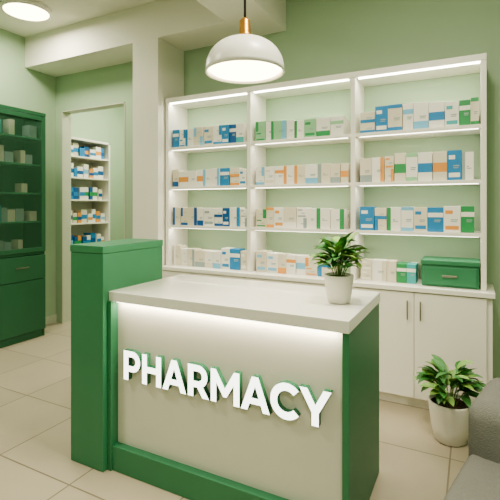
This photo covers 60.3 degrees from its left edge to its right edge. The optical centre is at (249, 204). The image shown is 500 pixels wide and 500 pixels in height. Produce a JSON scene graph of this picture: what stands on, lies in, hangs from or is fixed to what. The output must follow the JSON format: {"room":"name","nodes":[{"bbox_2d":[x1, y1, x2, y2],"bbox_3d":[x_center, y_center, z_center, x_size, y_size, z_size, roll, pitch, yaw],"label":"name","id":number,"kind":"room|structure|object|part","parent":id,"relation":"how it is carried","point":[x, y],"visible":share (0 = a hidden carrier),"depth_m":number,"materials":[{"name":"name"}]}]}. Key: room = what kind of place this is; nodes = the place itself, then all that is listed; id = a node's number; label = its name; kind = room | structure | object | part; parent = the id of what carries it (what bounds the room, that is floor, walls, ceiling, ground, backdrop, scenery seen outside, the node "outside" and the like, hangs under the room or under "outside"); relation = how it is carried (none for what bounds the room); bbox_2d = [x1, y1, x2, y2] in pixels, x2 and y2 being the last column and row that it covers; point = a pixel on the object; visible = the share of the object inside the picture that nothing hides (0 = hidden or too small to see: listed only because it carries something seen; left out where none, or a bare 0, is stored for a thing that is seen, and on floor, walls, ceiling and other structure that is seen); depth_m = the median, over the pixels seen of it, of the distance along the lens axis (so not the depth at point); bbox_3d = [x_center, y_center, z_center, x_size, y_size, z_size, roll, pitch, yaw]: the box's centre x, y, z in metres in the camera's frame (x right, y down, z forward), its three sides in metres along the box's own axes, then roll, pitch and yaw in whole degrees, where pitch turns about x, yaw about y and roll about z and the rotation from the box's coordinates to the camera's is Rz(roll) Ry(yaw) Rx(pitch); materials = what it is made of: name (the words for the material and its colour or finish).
{"room":"pharmacy","nodes":[
{"label":"pharmacy","id":0,"kind":"room"},
{"bbox_2d":[0,28,55,316],"bbox_3d":[-3.859,-0.250,2.986,0.100,3.500,5.750,0,0,27],"label":"wall","id":1,"kind":"structure","parent":0,"point":[21,87],"depth_m":5.32,"materials":[{"name":"green paint"}]},
{"bbox_2d":[45,314,56,324],"bbox_3d":[-3.808,1.450,2.959,0.015,0.100,5.750,0,0,27],"label":"baseboard","id":2,"kind":"structure","parent":1,"relation":"attached to","point":[51,319],"depth_m":5.44,"materials":[{"name":"grey paint"}]},
{"bbox_2d":[0,0,157,36],"bbox_3d":[-0.500,-2.050,2.512,7.800,0.100,8.200,0,0,27],"label":"ceiling","id":3,"kind":"structure","parent":0,"point":[64,12],"depth_m":4.49,"materials":[{"name":"paint"}]},
{"bbox_2d":[0,0,51,21],"bbox_3d":[-2.267,-1.974,4.363,0.470,0.051,0.470,0,0,27],"label":"ceiling light","id":4,"kind":"object","parent":3,"relation":"attached to","point":[26,10],"depth_m":4.31,"materials":[{"name":"white plastic"}]},
{"bbox_2d":[25,0,238,76],"bbox_3d":[-1.356,-1.820,4.685,2.780,0.360,0.430,0,0,27],"label":"beam","id":5,"kind":"structure","parent":3,"relation":"attached to","point":[106,40],"depth_m":4.48,"materials":[{"name":"paint"}]},
{"bbox_2d":[196,0,285,35],"bbox_3d":[-1.164,-1.820,1.589,0.410,0.360,5.750,0,0,27],"label":"beam","id":6,"kind":"structure","parent":3,"relation":"attached to","point":[266,17],"depth_m":3.74,"materials":[{"name":"paint"}]},
{"bbox_2d":[205,0,283,83],"bbox_3d":[-0.026,-1.331,2.199,0.404,1.336,0.404,0,0,27],"label":"pendant lamp","id":7,"kind":"object","parent":3,"relation":"hanging from","point":[244,57],"visible":1,"depth_m":2.08,"materials":[{"name":"white metal"}]},
{"bbox_3d":[-0.026,-0.766,2.199,0.404,0.182,0.404,0,0,27],"label":"lamp shade","id":8,"kind":"part","parent":7,"relation":"part of","materials":[{"name":"white metal"}]},
{"bbox_2d":[208,60,280,80],"bbox_3d":[-0.026,-0.684,2.199,0.372,0.042,0.372,0,0,27],"label":"diffuser","id":9,"kind":"object","parent":7,"relation":"attached to","point":[219,70],"depth_m":2.15,"materials":[{"name":"white"}]},
{"bbox_3d":[-0.026,-1.458,2.199,0.012,1.025,0.012,0,0,27],"label":"rod","id":10,"kind":"part","parent":7,"relation":"part of","materials":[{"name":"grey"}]},
{"bbox_2d":[71,107,123,240],"bbox_3d":[-2.536,-0.250,6.929,0.120,3.500,2.230,0,0,27],"label":"wall","id":11,"kind":"structure","parent":0,"point":[105,125],"depth_m":7.23,"materials":[{"name":"green paint"}]},
{"bbox_2d":[0,321,467,499],"bbox_3d":[-0.500,1.550,2.512,7.800,0.100,8.200,0,0,27],"label":"floor","id":12,"kind":"structure","parent":0,"point":[36,463],"depth_m":2.66,"materials":[{"name":"tile"}]},
{"bbox_2d":[0,104,45,347],"bbox_3d":[-2.786,0.225,4.491,0.410,2.550,1.210,0,0,27],"label":"display cabinet","id":13,"kind":"object","parent":12,"relation":"on","point":[22,131],"visible":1,"depth_m":4.84,"materials":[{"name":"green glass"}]},
{"bbox_2d":[71,137,109,243],"bbox_3d":[-2.518,0.270,6.413,0.375,2.460,0.790,0,0,27],"label":"storage rack","id":14,"kind":"object","parent":12,"relation":"on","point":[90,159],"visible":0.48,"depth_m":6.51,"materials":[{"name":"white laminate"}]},
{"bbox_2d":[133,38,183,265],"bbox_3d":[-0.946,-0.070,4.472,0.325,3.140,0.430,0,0,27],"label":"column","id":15,"kind":"structure","parent":12,"relation":"on","point":[158,65],"depth_m":4.28,"materials":[{"name":"paint"}]},
{"bbox_2d":[70,238,379,499],"bbox_3d":[-0.162,0.866,2.476,1.640,1.268,0.733,0,0,27],"label":"counter","id":16,"kind":"object","parent":12,"relation":"on","point":[194,447],"depth_m":2.21,"materials":[{"name":"green laminate"}]},
{"bbox_2d":[124,348,332,426],"bbox_3d":[-0.171,0.894,2.149,1.195,0.168,0.030,0,0,27],"label":"sign","id":17,"kind":"object","parent":16,"relation":"attached to","point":[142,361],"visible":1,"depth_m":2.13,"materials":[{"name":"white plastic"}]},
{"bbox_3d":[-0.183,0.963,2.187,1.343,0.835,0.025,0,0,27],"label":"panel","id":18,"kind":"part","parent":16,"relation":"part of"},
{"bbox_2d":[109,274,379,333],"bbox_3d":[-0.035,0.517,2.434,1.376,0.055,0.690,0,0,27],"label":"countertop","id":19,"kind":"structure","parent":16,"relation":"on","point":[303,306],"depth_m":2.24,"materials":[{"name":"white stone"}]},
{"bbox_2d":[309,231,368,303],"bbox_3d":[0.454,0.309,2.161,0.293,0.361,0.280,0,0,27],"label":"potted plant","id":20,"kind":"object","parent":16,"relation":"on","point":[338,285],"visible":1,"depth_m":2.12,"materials":[{"name":"green plant"}]},
{"bbox_3d":[0.448,0.419,2.167,0.148,0.140,0.148,0,0,27],"label":"pot","id":21,"kind":"part","parent":20,"relation":"part of","materials":[{"name":"ceramic"}]},
{"bbox_3d":[0.560,1.022,2.128,0.030,0.955,0.665,0,0,27],"label":"panel","id":22,"kind":"part","parent":16,"relation":"part of","materials":[{"name":"green laminate"}]},
{"bbox_2d":[162,53,494,408],"bbox_3d":[0.479,0.220,3.733,2.855,2.560,0.425,0,0,27],"label":"shelving unit","id":23,"kind":"object","parent":12,"relation":"on","point":[417,321],"visible":0.54,"depth_m":3.31,"materials":[{"name":"white laminate"}]},
{"bbox_2d":[172,97,478,283],"bbox_3d":[0.486,-0.088,3.791,2.700,1.374,0.271,0,0,27],"label":"medicine boxes","id":24,"kind":"object","parent":23,"relation":"on","point":[452,164],"visible":0.92,"depth_m":3.56,"materials":[{"name":"white cardboard"}]},
{"bbox_2d":[162,264,494,298],"bbox_3d":[0.482,0.618,3.739,2.855,0.035,0.412,0,0,27],"label":"countertop","id":25,"kind":"structure","parent":23,"relation":"on","point":[418,287],"depth_m":3.37,"materials":[{"name":"white laminate"}]},
{"bbox_2d":[421,256,479,289],"bbox_3d":[1.500,0.502,3.221,0.392,0.194,0.270,0,0,27],"label":"storage box","id":26,"kind":"object","parent":23,"relation":"on","point":[453,272],"visible":1,"depth_m":3.12,"materials":[{"name":"laminate"}]},
{"bbox_3d":[1.442,0.517,3.108,0.100,0.015,0.015,0,0,27],"label":"handle","id":27,"kind":"part","parent":26,"relation":"part of","materials":[{"name":"silver metal"}]},
{"bbox_3d":[1.504,0.422,3.227,0.392,0.035,0.255,0,0,27],"label":"lid","id":28,"kind":"part","parent":26,"relation":"part of","materials":[{"name":"green plastic"}]},
{"bbox_3d":[1.448,0.520,3.120,0.350,0.130,0.012,0,0,27],"label":"drawer","id":29,"kind":"part","parent":26,"relation":"part of","materials":[{"name":"green plastic"}]},
{"bbox_2d":[414,354,485,446],"bbox_3d":[1.285,1.245,2.753,0.452,0.509,0.442,0,0,27],"label":"potted plant","id":30,"kind":"object","parent":12,"relation":"on","point":[449,411],"visible":0.98,"depth_m":2.68,"materials":[{"name":"green plant"}]},
{"bbox_3d":[1.279,1.375,2.750,0.260,0.250,0.260,0,0,27],"label":"pot","id":31,"kind":"part","parent":30,"relation":"part of","materials":[{"name":"ceramic"}]},
{"bbox_2d":[443,378,499,499],"bbox_3d":[1.425,1.175,1.193,1.625,0.650,1.300,0,0,40],"label":"sofa","id":32,"kind":"object","parent":12,"relation":"on","point":[478,478],"visible":1,"depth_m":1.79,"materials":[{"name":"fabric"}]},
{"bbox_2d":[56,0,499,378],"bbox_3d":[0.333,-0.250,4.119,7.800,3.500,0.120,0,0,27],"label":"wall","id":33,"kind":"structure","parent":0,"point":[320,38],"depth_m":3.79,"materials":[{"name":"green paint"}]},
{"bbox_2d":[62,102,124,322],"bbox_3d":[-1.887,0.155,5.269,1.060,2.690,0.132,0,0,27],"label":"trim","id":34,"kind":"structure","parent":33,"relation":"attached to","point":[66,115],"depth_m":5.49,"materials":[{"name":"grey paint"}]}
]}

